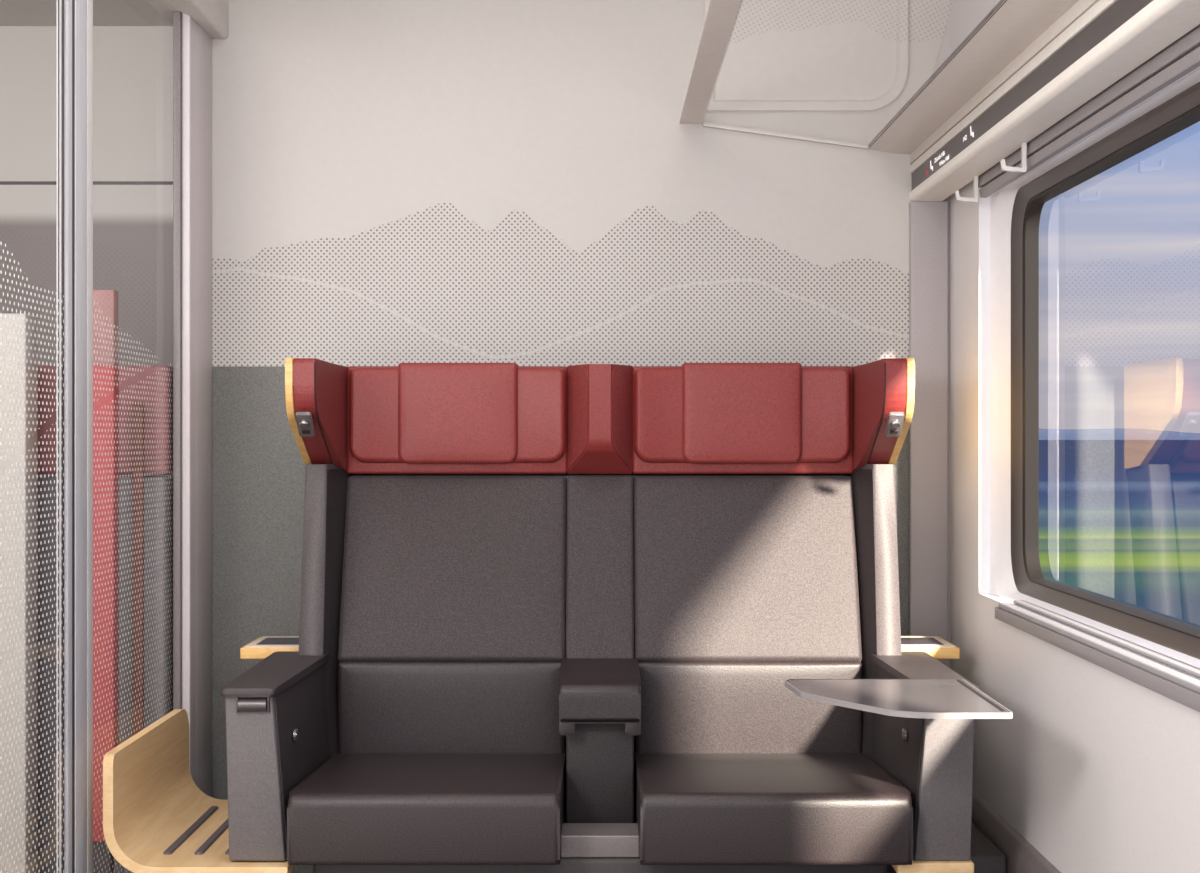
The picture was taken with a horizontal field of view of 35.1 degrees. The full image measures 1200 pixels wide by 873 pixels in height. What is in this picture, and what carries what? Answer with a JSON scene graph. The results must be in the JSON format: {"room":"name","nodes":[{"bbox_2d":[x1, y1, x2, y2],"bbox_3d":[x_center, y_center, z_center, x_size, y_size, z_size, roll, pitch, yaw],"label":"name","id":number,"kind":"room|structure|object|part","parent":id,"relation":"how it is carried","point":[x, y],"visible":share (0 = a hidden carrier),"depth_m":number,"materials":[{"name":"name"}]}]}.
{"room":"train carriage","nodes":[
{"label":"train carriage","id":0,"kind":"room"},
{"bbox_2d":[0,0,71,872],"bbox_3d":[-0.880,0.050,2.169,0.020,2.000,1.938,0,0,0],"label":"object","id":1,"kind":"structure","parent":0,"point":[63,7],"depth_m":3.10,"materials":[{"name":"clear glass"}]},
{"bbox_3d":[-0.872,0.045,2.154,0.001,1.970,1.907,0,0,0],"label":"glass pane","id":2,"kind":"part","parent":1,"relation":"part of","materials":[{"name":"glass"}]},
{"bbox_3d":[-0.880,0.050,3.122,0.020,2.000,0.030,0,0,0],"label":"pane trim","id":3,"kind":"part","parent":1,"relation":"part of","materials":[{"name":"metal"}]},
{"bbox_2d":[0,0,171,25],"bbox_3d":[-1.633,-1.105,1.780,1.454,0.050,6.560,0,0,0],"label":"ceiling","id":4,"kind":"structure","parent":0,"point":[12,12],"depth_m":4.85,"materials":[{"name":"white"}]},
{"bbox_2d":[0,26,172,476],"bbox_3d":[-1.581,-0.050,5.030,1.438,2.200,0.060,0,0,0],"label":"wall","id":5,"kind":"structure","parent":0,"point":[133,65],"depth_m":5.00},
{"bbox_2d":[212,0,949,366],"bbox_3d":[-0.030,-0.075,4.130,1.660,2.250,0.060,0,0,0],"label":"wall","id":6,"kind":"structure","parent":0,"point":[520,182],"depth_m":4.10,"materials":[{"name":"white paint"}]},
{"bbox_2d":[146,0,228,796],"bbox_3d":[-0.853,-0.075,2.550,0.104,2.250,3.100,0,0,0],"label":"door frame","id":7,"kind":"structure","parent":6,"relation":"attached to","point":[196,43],"depth_m":3.91,"materials":[{"name":"metal"}]},
{"bbox_2d":[212,366,908,872],"bbox_3d":[-0.084,0.440,4.099,1.504,1.181,0.006,0,0,0],"label":"cladding","id":8,"kind":"object","parent":6,"relation":"attached to","point":[259,469],"visible":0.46,"depth_m":4.10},
{"bbox_2d":[909,195,950,668],"bbox_3d":[0.711,0.240,4.095,0.088,1.620,0.030,0,0,0],"label":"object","id":9,"kind":"structure","parent":6,"relation":"attached to","point":[929,221],"depth_m":4.08,"materials":[{"name":"grey plastic"}]},
{"bbox_2d":[950,0,1199,872],"bbox_3d":[0.807,-0.075,1.300,0.105,2.250,5.600,0,0,0],"label":"wall","id":10,"kind":"structure","parent":0,"point":[1097,769],"depth_m":3.18,"materials":[{"name":"white plastic"}]},
{"bbox_2d":[679,0,1006,148],"bbox_3d":[0.417,-0.905,2.450,0.492,0.570,3.300,0,0,0],"label":"luggage rack","id":11,"kind":"object","parent":10,"relation":"attached to","point":[752,55],"visible":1,"depth_m":4.10,"materials":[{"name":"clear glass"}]},
{"bbox_3d":[0.197,-0.684,2.450,0.051,0.021,3.300,0,0,0],"label":"rail","id":12,"kind":"part","parent":11,"relation":"part of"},
{"bbox_3d":[0.444,-0.946,4.095,0.438,0.488,0.010,0,0,0],"label":"panel","id":13,"kind":"part","parent":11,"relation":"part of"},
{"bbox_2d":[868,0,1078,153],"bbox_3d":[0.669,-0.679,2.350,0.182,0.141,3.500,0,0,0],"label":"panel","id":14,"kind":"object","parent":10,"relation":"attached to","point":[1017,24],"depth_m":3.16,"materials":[{"name":"beige plastic"}]},
{"bbox_2d":[910,0,1199,200],"bbox_3d":[0.714,-0.578,2.350,0.092,0.144,3.500,0,0,0],"label":"rail","id":15,"kind":"object","parent":10,"relation":"attached to","point":[1160,23],"visible":0.84,"depth_m":2.88,"materials":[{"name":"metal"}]},
{"bbox_2d":[955,176,977,202],"bbox_3d":[0.714,-0.482,3.700,0.043,0.052,0.012,0,0,0],"label":"coat hook","id":16,"kind":"object","parent":15,"relation":"attached to","point":[974,199],"visible":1,"depth_m":3.69,"materials":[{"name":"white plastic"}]},
{"bbox_2d":[1000,143,1026,172],"bbox_3d":[0.714,-0.482,3.280,0.043,0.052,0.012,0,0,0],"label":"coat hook","id":17,"kind":"object","parent":15,"relation":"attached to","point":[1004,167],"visible":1,"depth_m":3.27,"materials":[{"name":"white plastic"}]},
{"bbox_2d":[912,0,1152,189],"bbox_3d":[0.680,-0.546,2.348,0.019,0.040,3.496,0,0,0],"label":"display","id":18,"kind":"object","parent":15,"relation":"attached to","point":[1120,12],"visible":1,"depth_m":2.91,"materials":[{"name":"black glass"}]},
{"bbox_2d":[978,24,1199,711],"bbox_3d":[0.787,-0.096,2.764,0.094,0.879,2.029,0,0,0],"label":"window frame","id":19,"kind":"structure","parent":10,"relation":"in","point":[1160,654],"depth_m":3.46,"materials":[{"name":"plastic"}]},
{"bbox_3d":[0.748,-0.501,2.736,0.017,0.068,1.972,0,0,0],"label":"blind rail","id":20,"kind":"part","parent":19,"relation":"part of","materials":[{"name":"grey metal"}]},
{"bbox_3d":[0.752,0.333,2.672,0.010,0.022,1.845,0,0,0],"label":"sill rail","id":21,"kind":"part","parent":19,"relation":"part of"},
{"bbox_3d":[-0.750,1.075,1.800,3.100,0.050,6.600,0,0,0],"label":"floor","id":22,"kind":"structure","parent":0,"visible":0},
{"bbox_2d":[0,313,36,872],"bbox_3d":[-1.189,0.405,3.740,0.142,1.290,0.080,0,0,0],"label":"panel","id":23,"kind":"object","parent":22,"relation":"on","point":[15,456],"visible":0.88,"depth_m":3.70,"materials":[{"name":"white"}]},
{"bbox_2d":[37,366,172,872],"bbox_3d":[-1.250,0.453,3.884,0.741,1.194,0.092,0,0,0],"label":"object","id":24,"kind":"object","parent":22,"relation":"on","point":[137,379],"visible":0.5,"depth_m":3.85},
{"bbox_2d":[93,290,118,872],"bbox_3d":[-0.973,0.382,3.720,0.054,1.336,0.040,0,0,0],"label":"panel","id":25,"kind":"object","parent":22,"relation":"on","point":[107,300],"depth_m":3.70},
{"bbox_3d":[-0.973,-0.211,3.720,0.052,0.149,0.036,0,0,0],"label":"panel","id":26,"kind":"part","parent":25,"relation":"part of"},
{"bbox_2d":[72,0,171,872],"bbox_3d":[-0.880,0.050,3.519,0.020,2.000,0.762,0,0,0],"label":"door","id":27,"kind":"structure","parent":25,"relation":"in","point":[82,10],"depth_m":3.21,"materials":[{"name":"clear glass"}]},
{"bbox_3d":[-0.872,0.045,3.579,0.001,1.970,0.642,0,0,0],"label":"glass pane","id":28,"kind":"part","parent":27,"relation":"part of","materials":[{"name":"clear glass"}]},
{"bbox_2d":[221,358,1012,872],"bbox_3d":[0.000,0.451,3.416,1.424,1.198,1.208,0,0,0],"label":"seat","id":29,"kind":"object","parent":22,"relation":"on","point":[584,618],"visible":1,"depth_m":3.71,"materials":[{"name":"grey fabric"}]},
{"bbox_2d":[103,709,295,872],"bbox_3d":[-0.683,0.640,3.502,0.311,0.206,0.595,0,0,0],"label":"shelf","id":30,"kind":"object","parent":29,"relation":"attached to","point":[156,819],"visible":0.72,"depth_m":3.39,"materials":[{"name":"brown wood"}]},
{"bbox_3d":[-0.574,0.580,3.460,0.117,0.287,0.520,0,0,0],"label":"armrest","id":31,"kind":"part","parent":29,"relation":"part of","materials":[{"name":"grey plastic"}]},
{"bbox_2d":[240,636,298,658],"bbox_3d":[-0.647,0.429,3.866,0.129,0.022,0.218,0,0,0],"label":"tray","id":32,"kind":"object","parent":29,"relation":"on","point":[261,647],"depth_m":3.77,"materials":[{"name":"brown wood"}]},
{"bbox_3d":[-0.537,0.524,3.335,0.014,0.024,0.024,0,0,0],"label":"knob","id":33,"kind":"part","parent":29,"relation":"part of","materials":[{"name":"silver metal"}]},
{"bbox_3d":[-0.533,0.579,3.456,0.024,0.281,0.489,0,0,2],"label":"panel","id":34,"kind":"part","parent":29,"relation":"part of","materials":[{"name":"black leather"}]},
{"bbox_3d":[-0.554,-0.023,3.573,0.029,0.047,0.056,0,0,0],"label":"control plate","id":35,"kind":"part","parent":29,"relation":"part of","materials":[{"name":"silver metal"}]},
{"bbox_2d":[302,430,309,433],"bbox_3d":[-0.554,-0.009,3.583,0.016,0.008,0.009,0,0,0],"label":"socket","id":36,"kind":"object","parent":29,"relation":"attached to","point":[303,431],"depth_m":3.58,"materials":[{"name":"black plastic"}]},
{"bbox_2d":[287,751,565,864],"bbox_3d":[-0.297,0.663,3.467,0.460,0.120,0.535,0,0,0],"label":"seat cushion","id":37,"kind":"object","parent":29,"relation":"on","point":[344,807],"depth_m":3.20,"materials":[{"name":"grey leather"}]},
{"bbox_2d":[338,661,564,752],"bbox_3d":[-0.290,0.545,3.716,0.444,0.210,0.035,0,0,0],"label":"lumbar cushion","id":38,"kind":"object","parent":29,"relation":"on","point":[384,706],"depth_m":3.70,"materials":[{"name":"grey leather"}]},
{"bbox_3d":[-0.290,0.264,3.793,0.444,0.367,0.170,0,0,0],"label":"backrest","id":39,"kind":"part","parent":29,"relation":"part of","materials":[{"name":"grey fabric"}]},
{"bbox_2d":[349,367,565,462],"bbox_3d":[-0.287,-0.043,3.834,0.438,0.194,0.028,0,0,0],"label":"headrest pillow","id":40,"kind":"object","parent":29,"relation":"on","point":[397,414],"depth_m":3.82,"materials":[{"name":"red leather"}]},
{"bbox_2d":[398,363,517,463],"bbox_3d":[-0.286,-0.047,3.833,0.240,0.203,0.031,0,0,0],"label":"pillow","id":41,"kind":"object","parent":29,"relation":"on","point":[449,413],"depth_m":3.82,"materials":[{"name":"red leather"}]},
{"bbox_3d":[-0.043,-0.035,3.821,0.006,0.214,0.082,0,0,-32],"label":"ridge panel","id":42,"kind":"part","parent":29,"relation":"part of","materials":[{"name":"red leather"}]},
{"bbox_3d":[0.000,0.891,3.625,1.000,0.317,0.650,0,0,0],"label":"seat","id":43,"kind":"part","parent":29,"relation":"part of","materials":[{"name":"black leather"}]},
{"bbox_3d":[0.000,0.599,3.615,0.125,0.267,0.230,0,0,0],"label":"post","id":44,"kind":"part","parent":29,"relation":"part of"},
{"bbox_3d":[0.000,0.263,3.792,0.134,0.369,0.172,0,0,0],"label":"panel","id":45,"kind":"part","parent":29,"relation":"part of","materials":[{"name":"grey fabric"}]},
{"bbox_3d":[0.000,0.486,3.590,0.149,0.114,0.283,0,0,0],"label":"armrest","id":46,"kind":"part","parent":29,"relation":"part of","materials":[{"name":"grey leather"}]},
{"bbox_3d":[0.043,-0.035,3.821,0.006,0.214,0.082,0,0,32],"label":"ridge panel","id":47,"kind":"part","parent":29,"relation":"part of","materials":[{"name":"red leather"}]},
{"bbox_2d":[682,363,801,463],"bbox_3d":[0.286,-0.047,3.833,0.240,0.203,0.031,0,0,0],"label":"pillow","id":48,"kind":"object","parent":29,"relation":"on","point":[733,413],"depth_m":3.82,"materials":[{"name":"red leather"}]},
{"bbox_2d":[634,367,850,462],"bbox_3d":[0.287,-0.043,3.834,0.438,0.194,0.028,0,0,0],"label":"headrest pillow","id":49,"kind":"object","parent":29,"relation":"on","point":[682,414],"depth_m":3.82,"materials":[{"name":"red leather"}]},
{"bbox_3d":[0.290,0.264,3.793,0.444,0.367,0.170,0,0,0],"label":"backrest","id":50,"kind":"part","parent":29,"relation":"part of","materials":[{"name":"grey fabric"}]},
{"bbox_2d":[635,661,861,752],"bbox_3d":[0.290,0.545,3.716,0.444,0.210,0.035,0,0,0],"label":"lumbar cushion","id":51,"kind":"object","parent":29,"relation":"on","point":[687,706],"depth_m":3.70,"materials":[{"name":"grey leather"}]},
{"bbox_2d":[634,751,912,864],"bbox_3d":[0.297,0.663,3.467,0.460,0.120,0.535,0,0,0],"label":"seat cushion","id":52,"kind":"object","parent":29,"relation":"on","point":[691,807],"depth_m":3.20,"materials":[{"name":"grey leather"}]},
{"bbox_2d":[890,430,897,433],"bbox_3d":[0.554,-0.009,3.583,0.016,0.008,0.009,0,0,0],"label":"socket","id":53,"kind":"object","parent":29,"relation":"attached to","point":[891,431],"depth_m":3.58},
{"bbox_3d":[0.554,-0.023,3.573,0.029,0.047,0.056,0,0,0],"label":"control plate","id":54,"kind":"part","parent":29,"relation":"part of","materials":[{"name":"silver metal"}]},
{"bbox_3d":[0.533,0.579,3.456,0.024,0.281,0.489,0,0,-2],"label":"panel","id":55,"kind":"part","parent":29,"relation":"part of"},
{"bbox_3d":[0.537,0.524,3.335,0.014,0.024,0.024,0,0,0],"label":"knob","id":56,"kind":"part","parent":29,"relation":"part of","materials":[{"name":"silver metal"}]},
{"bbox_2d":[901,636,959,658],"bbox_3d":[0.647,0.429,3.866,0.129,0.022,0.218,0,0,0],"label":"tray","id":57,"kind":"object","parent":29,"relation":"on","point":[937,647],"depth_m":3.77,"materials":[{"name":"brown wood"}]},
{"bbox_3d":[0.574,0.580,3.460,0.117,0.287,0.520,0,0,0],"label":"armrest","id":58,"kind":"part","parent":29,"relation":"part of","materials":[{"name":"grey plastic"}]},
{"bbox_2d":[971,822,1006,872],"bbox_3d":[0.679,0.900,3.650,0.099,0.300,0.500,0,0,0],"label":"equipment box","id":59,"kind":"object","parent":22,"relation":"on","point":[986,857],"visible":0.28,"depth_m":3.40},
{"bbox_2d":[972,789,1060,872],"bbox_3d":[0.743,0.882,2.640,0.024,0.336,2.880,0,0,0],"label":"duct","id":60,"kind":"object","parent":22,"relation":"on","point":[1022,857],"visible":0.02,"depth_m":3.43,"materials":[{"name":"painted metal"}]},
{"label":"outside","id":61,"kind":"structure","parent":0,"visible":0},
{"bbox_2d":[1039,440,1199,627],"bbox_3d":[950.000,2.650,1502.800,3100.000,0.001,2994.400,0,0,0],"label":"fields","id":62,"kind":"structure","parent":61,"point":[1119,520],"depth_m":59.23,"materials":[{"name":"green plant"}]},
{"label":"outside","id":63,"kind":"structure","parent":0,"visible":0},
{"bbox_2d":[1039,428,1199,439],"bbox_3d":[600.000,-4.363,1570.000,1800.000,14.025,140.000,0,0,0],"label":"hills","id":64,"kind":"structure","parent":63,"point":[1110,433],"depth_m":1519.12,"materials":[{"name":"blue"}]}
]}

